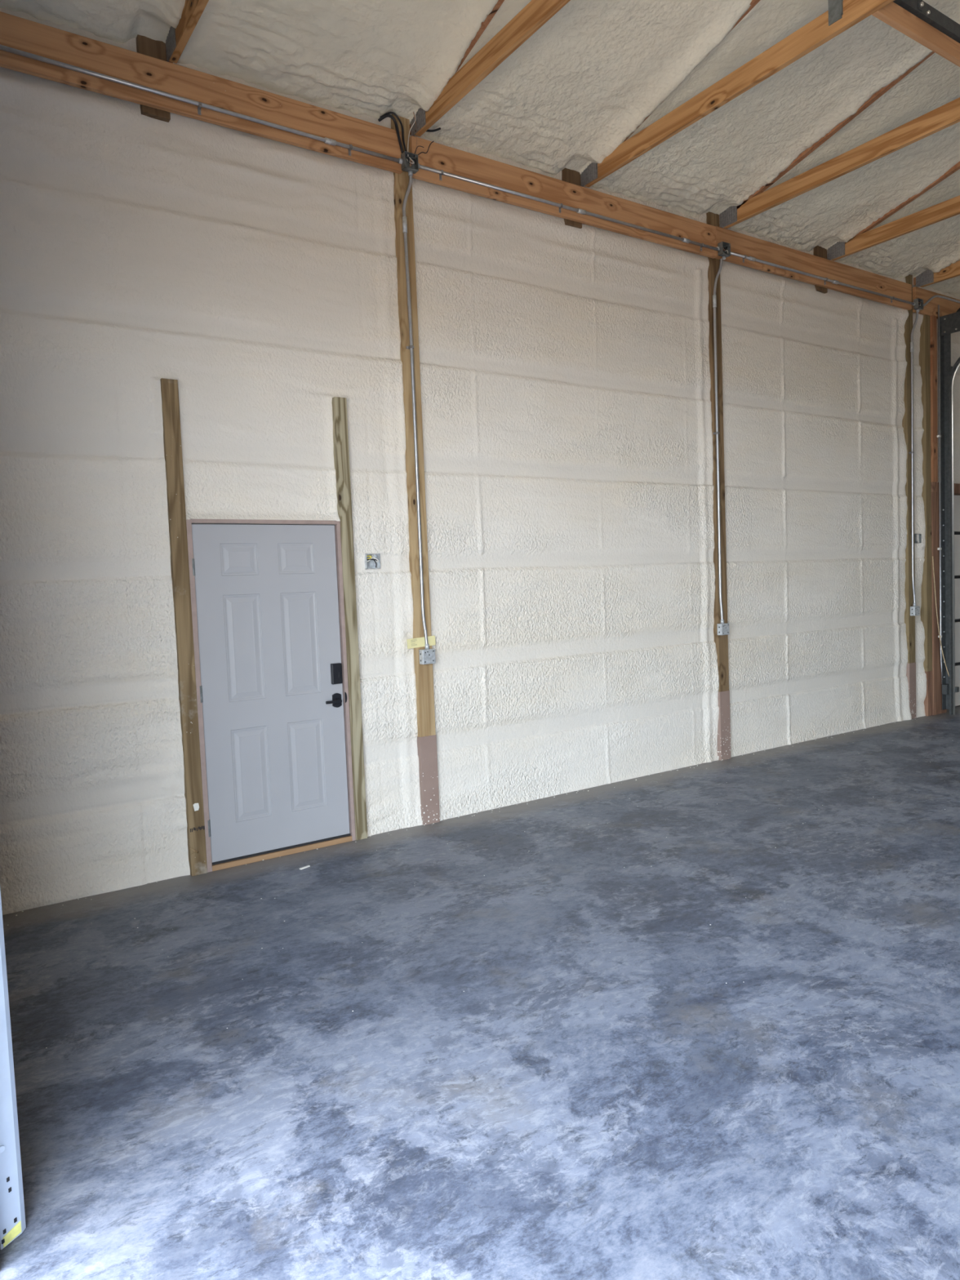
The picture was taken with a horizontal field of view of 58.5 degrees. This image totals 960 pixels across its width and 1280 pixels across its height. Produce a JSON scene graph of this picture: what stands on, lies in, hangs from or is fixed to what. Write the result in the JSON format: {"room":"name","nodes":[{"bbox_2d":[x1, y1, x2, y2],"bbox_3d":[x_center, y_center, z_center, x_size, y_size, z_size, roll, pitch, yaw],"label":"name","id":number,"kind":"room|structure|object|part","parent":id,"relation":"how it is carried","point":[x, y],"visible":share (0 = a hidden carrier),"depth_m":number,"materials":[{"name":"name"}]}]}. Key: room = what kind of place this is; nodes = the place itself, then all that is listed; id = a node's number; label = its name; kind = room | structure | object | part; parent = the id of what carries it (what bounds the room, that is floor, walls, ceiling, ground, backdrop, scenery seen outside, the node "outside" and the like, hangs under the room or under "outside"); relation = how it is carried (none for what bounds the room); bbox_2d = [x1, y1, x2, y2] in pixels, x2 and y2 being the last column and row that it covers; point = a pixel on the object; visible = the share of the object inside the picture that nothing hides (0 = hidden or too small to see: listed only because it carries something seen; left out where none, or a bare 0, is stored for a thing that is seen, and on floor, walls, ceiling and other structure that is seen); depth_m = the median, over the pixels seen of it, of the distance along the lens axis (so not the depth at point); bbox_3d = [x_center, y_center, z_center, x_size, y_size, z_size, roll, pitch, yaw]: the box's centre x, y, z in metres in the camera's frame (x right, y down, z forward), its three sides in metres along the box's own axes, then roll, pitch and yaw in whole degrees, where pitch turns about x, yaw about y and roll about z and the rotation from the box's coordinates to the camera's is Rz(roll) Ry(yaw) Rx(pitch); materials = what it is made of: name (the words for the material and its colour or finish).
{"room":"empty garage","nodes":[
{"label":"empty garage","id":0,"kind":"room"},
{"bbox_2d":[0,7,959,915],"bbox_3d":[2.590,-1.432,7.925,13.611,4.953,0.093,-5,4,-34],"label":"wall","id":1,"kind":"structure","parent":0,"point":[565,370],"depth_m":5.95,"materials":[{"name":"plastic"}]},
{"bbox_2d":[186,519,355,872],"bbox_3d":[-1.295,0.308,5.381,0.978,2.104,0.166,-5,4,-34],"label":"door","id":2,"kind":"structure","parent":1,"relation":"in","point":[268,606],"depth_m":5.34,"materials":[{"name":"metal"},{"name":"paint"}]},
{"bbox_3d":[-0.942,0.399,5.532,0.110,0.018,0.014,-5,4,-34],"label":"lever","id":3,"kind":"part","parent":2,"relation":"part of","materials":[{"name":"black metal"}]},
{"bbox_3d":[-0.922,0.393,5.577,0.060,0.094,0.050,-5,4,-34],"label":"lever handle","id":4,"kind":"part","parent":2,"relation":"part of","materials":[{"name":"black metal"}]},
{"bbox_2d":[364,553,380,568],"bbox_3d":[-0.729,-0.528,5.753,0.102,0.102,0.067,-5,4,-34],"label":"wall box","id":5,"kind":"object","parent":1,"relation":"attached to","point":[372,561],"visible":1,"depth_m":5.75,"materials":[{"name":"grey metal"}]},
{"bbox_2d":[914,533,921,542],"bbox_3d":[4.798,-1.115,9.433,0.100,0.100,0.055,-5,4,-34],"label":"wall box","id":6,"kind":"object","parent":1,"relation":"attached to","point":[915,535],"visible":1,"depth_m":9.40,"materials":[{"name":"grey metal"}]},
{"bbox_2d":[929,315,937,482],"bbox_3d":[4.968,-2.653,9.508,0.095,1.805,0.152,-5,4,-34],"label":"board","id":7,"kind":"object","parent":1,"relation":"attached to","point":[933,319],"visible":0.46,"depth_m":9.44,"materials":[{"name":"brown wood"}]},
{"bbox_2d":[937,304,942,684],"bbox_3d":[5.112,-1.585,9.537,0.064,4.180,0.028,-5,4,-34],"label":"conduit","id":8,"kind":"object","parent":7,"relation":"attached to","point":[939,436],"visible":1,"depth_m":9.52,"materials":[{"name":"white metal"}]},
{"bbox_2d":[931,492,946,715],"bbox_3d":[5.119,-0.408,9.707,0.275,2.490,0.165,-5,4,-34],"label":"trim","id":9,"kind":"structure","parent":1,"relation":"attached to","point":[936,670],"depth_m":9.60,"materials":[{"name":"brown wood"}]},
{"bbox_2d":[931,481,959,495],"bbox_3d":[6.371,-1.811,10.509,3.400,0.110,0.160,-5,4,-34],"label":"trim","id":10,"kind":"structure","parent":1,"relation":"attached to","point":[935,486],"depth_m":9.59,"materials":[{"name":"brown wood"}]},
{"bbox_2d":[954,494,959,706],"bbox_3d":[6.422,-0.522,10.625,3.040,2.500,0.109,-5,4,-34],"label":"door","id":11,"kind":"structure","parent":1,"relation":"in","point":[957,498],"depth_m":10.07,"materials":[{"name":"metal"}]},
{"bbox_3d":[6.399,-1.548,10.598,2.950,0.424,0.040,-5,4,-34],"label":"panel","id":12,"kind":"part","parent":11,"relation":"part of","materials":[{"name":"white metal"}]},
{"bbox_3d":[6.418,-1.063,10.628,2.950,0.478,0.040,-5,4,-34],"label":"panel","id":13,"kind":"part","parent":11,"relation":"part of","materials":[{"name":"white metal"}]},
{"bbox_3d":[6.439,-0.552,10.659,2.950,0.478,0.040,-5,4,-34],"label":"panel","id":14,"kind":"part","parent":11,"relation":"part of","materials":[{"name":"white metal"}]},
{"bbox_3d":[6.459,-0.040,10.691,2.950,0.478,0.040,-5,4,-34],"label":"panel","id":15,"kind":"part","parent":11,"relation":"part of","materials":[{"name":"white metal"}]},
{"bbox_3d":[6.479,0.471,10.723,2.950,0.478,0.040,-5,4,-34],"label":"panel","id":16,"kind":"part","parent":11,"relation":"part of","materials":[{"name":"white metal"}]},
{"bbox_2d":[0,705,959,1279],"bbox_3d":[5.540,1.256,3.961,13.700,0.150,10.600,-5,4,-34],"label":"floor","id":17,"kind":"structure","parent":0,"point":[597,1100],"depth_m":3.07,"materials":[{"name":"concrete"}]},
{"bbox_2d":[160,377,207,875],"bbox_3d":[-1.762,-0.053,5.066,0.092,2.900,0.142,-5,4,-34],"label":"stud","id":18,"kind":"object","parent":17,"relation":"on","point":[180,568],"visible":0.8,"depth_m":5.00,"materials":[{"name":"brown wood"}]},
{"bbox_2d":[193,803,199,811],"bbox_3d":[-1.678,0.987,5.072,0.035,0.046,0.007,-5,4,-34],"label":"scrap","id":19,"kind":"object","parent":18,"relation":"attached to","point":[196,806],"visible":1,"depth_m":5.07,"materials":[{"name":"white paper"}]},
{"bbox_2d":[190,826,204,831],"bbox_3d":[-1.674,1.119,5.082,0.084,0.025,0.002,-5,4,-34],"label":"stamp","id":20,"kind":"object","parent":18,"relation":"attached to","point":[199,827],"visible":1,"depth_m":5.09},
{"bbox_2d":[332,396,367,839],"bbox_3d":[-0.879,-0.121,5.663,0.083,2.892,0.142,-5,4,-34],"label":"stud","id":21,"kind":"object","parent":17,"relation":"on","point":[340,437],"visible":0.74,"depth_m":5.60,"materials":[{"name":"brown wood"}]},
{"bbox_2d":[391,114,439,825],"bbox_3d":[-0.471,-1.174,5.911,0.131,4.930,0.137,-5,4,-34],"label":"wooden post","id":22,"kind":"object","parent":17,"relation":"on","point":[426,735],"visible":0.52,"depth_m":5.86,"materials":[{"name":"brown wood"}]},
{"bbox_2d":[0,11,402,173],"bbox_3d":[-1.737,-3.135,4.880,2.925,0.259,0.037,-5,4,-34],"label":"header beam","id":23,"kind":"structure","parent":22,"relation":"attached to","point":[17,33],"depth_m":4.90,"materials":[{"name":"brown wood"}]},
{"bbox_2d":[0,44,399,162],"bbox_3d":[-1.722,-3.055,4.853,2.907,0.076,0.033,-5,4,-34],"label":"conduit","id":24,"kind":"object","parent":23,"relation":"attached to","point":[326,140],"visible":1,"depth_m":4.90,"materials":[{"name":"grey metal"}]},
{"bbox_2d":[402,174,428,644],"bbox_3d":[-0.434,-1.516,5.815,0.090,3.163,0.048,-2,4,-4],"label":"conduit","id":25,"kind":"object","parent":22,"relation":"attached to","point":[411,347],"visible":1,"depth_m":5.80,"materials":[{"name":"silver metal"}]},
{"bbox_2d":[406,635,435,648],"bbox_3d":[-0.404,0.015,5.915,0.227,0.078,0.002,-5,4,-34],"label":"card","id":26,"kind":"object","parent":22,"relation":"attached to","point":[419,642],"visible":1,"depth_m":5.91,"materials":[{"name":"yellow paper"}]},
{"bbox_2d":[418,644,435,664],"bbox_3d":[-0.364,0.097,5.913,0.104,0.136,0.056,-5,4,-34],"label":"electrical box","id":27,"kind":"object","parent":22,"relation":"attached to","point":[426,655],"visible":1,"depth_m":5.89,"materials":[{"name":"silver metal"}]},
{"bbox_2d":[408,135,716,258],"bbox_3d":[0.785,-3.337,6.583,3.015,0.259,0.037,-5,4,-34],"label":"header beam","id":28,"kind":"structure","parent":22,"relation":"attached to","point":[438,157],"depth_m":6.41,"materials":[{"name":"brown wood"}]},
{"bbox_2d":[397,151,419,175],"bbox_3d":[-0.466,-3.152,5.687,0.150,0.126,0.057,-5,4,-34],"label":"junction box","id":29,"kind":"object","parent":28,"relation":"attached to","point":[410,164],"visible":1,"depth_m":5.69,"materials":[{"name":"grey metal"}]},
{"bbox_2d":[377,111,440,158],"bbox_3d":[-0.461,-3.381,5.678,0.451,0.363,0.040,-4,4,-26],"label":"loose wires","id":30,"kind":"object","parent":29,"relation":"attached to","point":[387,114],"visible":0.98,"depth_m":5.65,"materials":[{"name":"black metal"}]},
{"bbox_2d":[418,164,719,251],"bbox_3d":[0.818,-3.254,6.568,3.010,0.062,0.033,-5,4,-34],"label":"conduit","id":31,"kind":"object","parent":28,"relation":"attached to","point":[441,172],"visible":1,"depth_m":6.42,"materials":[{"name":"grey metal"}]},
{"bbox_2d":[716,241,730,259],"bbox_3d":[2.114,-3.367,7.429,0.150,0.126,0.057,-5,4,-34],"label":"junction box","id":32,"kind":"object","parent":28,"relation":"attached to","point":[724,248],"visible":1,"depth_m":7.42,"materials":[{"name":"grey metal"}]},
{"bbox_2d":[706,211,730,760],"bbox_3d":[2.084,-1.383,7.637,0.131,4.930,0.137,-5,4,-34],"label":"wooden post","id":33,"kind":"object","parent":17,"relation":"on","point":[721,642],"visible":0.47,"depth_m":7.60,"materials":[{"name":"brown wood"}]},
{"bbox_2d":[712,258,723,619],"bbox_3d":[2.103,-1.728,7.525,0.117,3.152,0.043,-3,4,-11],"label":"conduit","id":34,"kind":"object","parent":33,"relation":"attached to","point":[714,297],"visible":1,"depth_m":7.50,"materials":[{"name":"silver metal"}]},
{"bbox_2d":[716,619,729,635],"bbox_3d":[2.160,-0.113,7.618,0.104,0.136,0.056,-5,4,-34],"label":"electrical box","id":35,"kind":"object","parent":33,"relation":"attached to","point":[722,628],"visible":1,"depth_m":7.60,"materials":[{"name":"silver metal"}]},
{"bbox_2d":[902,274,915,719],"bbox_3d":[4.639,-1.591,9.362,0.131,4.930,0.137,-5,4,-34],"label":"wooden post","id":36,"kind":"object","parent":17,"relation":"on","point":[909,620],"visible":0.34,"depth_m":9.32,"materials":[{"name":"brown wood"}]},
{"bbox_2d":[715,226,911,310],"bbox_3d":[3.310,-3.549,8.288,3.087,0.259,0.037,-5,4,-34],"label":"header beam","id":37,"kind":"structure","parent":36,"relation":"attached to","point":[740,243],"depth_m":8.16,"materials":[{"name":"brown wood"}]},
{"bbox_2d":[730,251,914,305],"bbox_3d":[3.393,-3.464,8.307,3.000,0.062,0.033,-5,4,-34],"label":"conduit","id":38,"kind":"object","parent":37,"relation":"attached to","point":[749,258],"visible":1,"depth_m":8.19,"materials":[{"name":"grey metal"}]},
{"bbox_2d":[908,311,918,603],"bbox_3d":[4.693,-1.944,9.273,0.122,3.142,0.043,-3,4,-12],"label":"conduit","id":39,"kind":"object","parent":36,"relation":"attached to","point":[912,452],"visible":1,"depth_m":9.25,"materials":[{"name":"silver metal"}]},
{"bbox_2d":[910,603,919,615],"bbox_3d":[4.747,-0.334,9.365,0.104,0.136,0.056,-5,4,-34],"label":"electrical box","id":40,"kind":"object","parent":36,"relation":"attached to","point":[914,610],"visible":1,"depth_m":9.34,"materials":[{"name":"silver metal"}]},
{"bbox_2d":[912,286,959,319],"bbox_3d":[6.352,-3.789,10.342,4.110,0.259,0.037,-5,4,-34],"label":"header beam","id":41,"kind":"structure","parent":36,"relation":"attached to","point":[947,307],"depth_m":9.39,"materials":[{"name":"brown wood"}]},
{"bbox_2d":[911,297,923,312],"bbox_3d":[4.681,-3.571,9.163,0.150,0.126,0.057,-5,4,-34],"label":"junction box","id":42,"kind":"object","parent":41,"relation":"attached to","point":[917,302],"visible":1,"depth_m":9.15,"materials":[{"name":"grey metal"}]},
{"bbox_2d":[919,295,959,307],"bbox_3d":[6.356,-3.786,10.305,3.985,0.212,0.023,-5,4,-34],"label":"conduit","id":43,"kind":"object","parent":41,"relation":"attached to","point":[934,296],"visible":0.99,"depth_m":9.42,"materials":[{"name":"grey metal"}]},
{"bbox_2d":[919,314,933,715],"bbox_3d":[4.920,-1.365,9.547,0.103,4.435,0.159,-5,4,-34],"label":"wooden post","id":44,"kind":"object","parent":17,"relation":"on","point":[926,612],"visible":0.57,"depth_m":9.48,"materials":[{"name":"brown wood"}]},
{"bbox_2d":[939,307,959,715],"bbox_3d":[7.264,-1.451,9.229,3.200,4.460,2.940,-5,4,-34],"label":"door track","id":45,"kind":"object","parent":17,"relation":"on","point":[949,323],"visible":1,"depth_m":9.52,"materials":[{"name":"metal"}]},
{"bbox_2d":[932,555,949,676],"bbox_3d":[5.174,-0.181,9.583,0.276,1.512,0.028,-3,4,-9],"label":"hanging cord","id":46,"kind":"object","parent":45,"relation":"hanging from","point":[932,556],"visible":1,"depth_m":9.56,"materials":[{"name":"fabric"}]},
{"bbox_2d":[942,684,949,694],"bbox_3d":[5.245,0.553,9.650,0.090,0.110,0.055,-5,4,-34],"label":"electrical box","id":47,"kind":"object","parent":45,"relation":"attached to","point":[945,687],"visible":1,"depth_m":9.62,"materials":[{"name":"grey metal"}]},
{"bbox_3d":[5.182,-3.444,9.306,0.110,0.210,0.360,-5,4,-34],"label":"bearing plate","id":48,"kind":"part","parent":45,"relation":"part of","materials":[{"name":"black metal"}]},
{"bbox_2d":[955,686,959,692],"bbox_3d":[5.346,0.555,9.631,0.055,0.060,0.040,-5,4,-34],"label":"sensor","id":49,"kind":"object","parent":45,"relation":"attached to","point":[957,688],"visible":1,"depth_m":9.61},
{"bbox_2d":[0,0,959,297],"bbox_3d":[3.866,-4.258,5.688,13.604,1.438,5.263,-5,4,-34],"label":"ceiling","id":50,"kind":"structure","parent":0,"point":[580,85],"depth_m":5.76,"materials":[{"name":"plastic"}]},
{"bbox_3d":[8.371,-1.134,-0.519,13.700,4.950,0.150,-5,4,-34],"label":"wall","id":51,"kind":"structure","parent":0,"visible":0},
{"bbox_2d":[165,0,208,63],"bbox_3d":[1.037,-3.870,0.666,0.046,1.511,10.300,-5,4,-34],"label":"roof truss","id":52,"kind":"object","parent":51,"relation":"on","point":[177,38],"visible":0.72,"depth_m":4.61,"materials":[{"name":"brown wood"}]},
{"bbox_2d":[136,34,170,122],"bbox_3d":[-1.871,-3.201,4.884,0.155,0.470,0.118,-5,4,-34],"label":"support block","id":53,"kind":"object","parent":52,"relation":"attached to","point":[145,46],"visible":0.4,"depth_m":4.83,"materials":[{"name":"brown wood"}]},
{"bbox_3d":[-1.729,-3.360,4.786,0.004,0.192,0.190,-5,4,-34],"label":"truss plate","id":54,"kind":"part","parent":52,"relation":"part of","materials":[{"name":"grey metal"}]},
{"bbox_2d":[409,0,570,136],"bbox_3d":[2.354,-3.978,1.555,0.046,1.511,10.300,-5,4,-34],"label":"roof truss","id":55,"kind":"object","parent":51,"relation":"on","point":[536,13],"visible":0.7,"depth_m":5.02,"materials":[{"name":"brown wood"}]},
{"bbox_3d":[-0.412,-3.467,5.675,0.004,0.192,0.190,-5,4,-34],"label":"truss plate","id":56,"kind":"part","parent":55,"relation":"part of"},
{"bbox_2d":[580,0,894,186],"bbox_3d":[3.587,-4.078,2.388,0.054,1.511,10.300,-5,4,-34],"label":"roof truss","id":57,"kind":"object","parent":51,"relation":"on","point":[841,15],"visible":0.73,"depth_m":5.33,"materials":[{"name":"brown wood"}]},
{"bbox_2d":[561,168,582,228],"bbox_3d":[0.683,-3.409,6.608,0.155,0.470,0.118,-5,4,-34],"label":"support block","id":58,"kind":"object","parent":57,"relation":"attached to","point":[572,176],"visible":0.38,"depth_m":6.55,"materials":[{"name":"brown wood"}]},
{"bbox_3d":[0.825,-3.568,6.510,0.004,0.192,0.190,-5,4,-34],"label":"truss plate","id":59,"kind":"part","parent":57,"relation":"part of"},
{"bbox_2d":[871,1,959,66],"bbox_3d":[2.779,-3.506,5.086,1.540,0.098,0.038,-5,4,-34],"label":"board","id":60,"kind":"object","parent":57,"relation":"attached to","point":[893,15],"visible":1,"depth_m":4.89,"materials":[{"name":"brown wood"}]},
{"bbox_2d":[719,51,959,228],"bbox_3d":[4.903,-4.185,3.276,0.046,1.511,10.300,-5,4,-34],"label":"roof truss","id":61,"kind":"object","parent":51,"relation":"on","point":[948,114],"visible":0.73,"depth_m":6.48,"materials":[{"name":"brown wood"}]},
{"bbox_3d":[2.137,-3.675,7.396,0.004,0.192,0.190,-5,4,-34],"label":"truss plate","id":62,"kind":"part","parent":61,"relation":"part of","materials":[{"name":"grey metal"}]},
{"bbox_2d":[893,0,959,43],"bbox_3d":[2.782,-3.857,5.054,1.519,0.569,0.067,-5,4,-34],"label":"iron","id":63,"kind":"object","parent":61,"relation":"attached to","point":[921,9],"visible":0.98,"depth_m":4.93,"materials":[{"name":"metal"}]},
{"bbox_2d":[826,161,959,261],"bbox_3d":[6.195,-4.291,4.149,0.046,1.511,10.300,-5,4,-34],"label":"roof truss","id":64,"kind":"object","parent":51,"relation":"on","point":[864,239],"visible":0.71,"depth_m":7.75,"materials":[{"name":"brown wood"}]},
{"bbox_2d":[813,245,827,293],"bbox_3d":[3.288,-3.622,8.367,0.155,0.470,0.118,-5,4,-34],"label":"support block","id":65,"kind":"object","parent":64,"relation":"attached to","point":[820,251],"visible":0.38,"depth_m":8.30,"materials":[{"name":"brown wood"}]},
{"bbox_3d":[3.429,-3.780,8.269,0.004,0.192,0.190,-5,4,-34],"label":"truss plate","id":66,"kind":"part","parent":64,"relation":"part of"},
{"bbox_2d":[913,260,959,287],"bbox_3d":[7.511,-4.398,5.037,0.046,1.511,10.300,-5,4,-34],"label":"roof truss","id":67,"kind":"object","parent":51,"relation":"on","point":[927,277],"visible":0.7,"depth_m":9.05,"materials":[{"name":"brown wood"}]},
{"bbox_3d":[4.745,-3.888,9.157,0.004,0.192,0.190,-5,4,-34],"label":"truss plate","id":68,"kind":"part","parent":67,"relation":"part of","materials":[{"name":"grey metal"}]},
{"bbox_3d":[-0.237,-1.549,-0.055,0.320,6.400,10.600,-5,4,-34],"label":"wall","id":69,"kind":"structure","parent":0,"visible":0},
{"bbox_2d":[0,888,26,1249],"bbox_3d":[-1.273,-0.092,2.136,0.023,3.296,0.107,-2,4,3],"label":"door track","id":70,"kind":"object","parent":69,"relation":"attached to","point":[12,1215],"visible":1,"depth_m":2.21,"materials":[{"name":"metal"}]}
]}

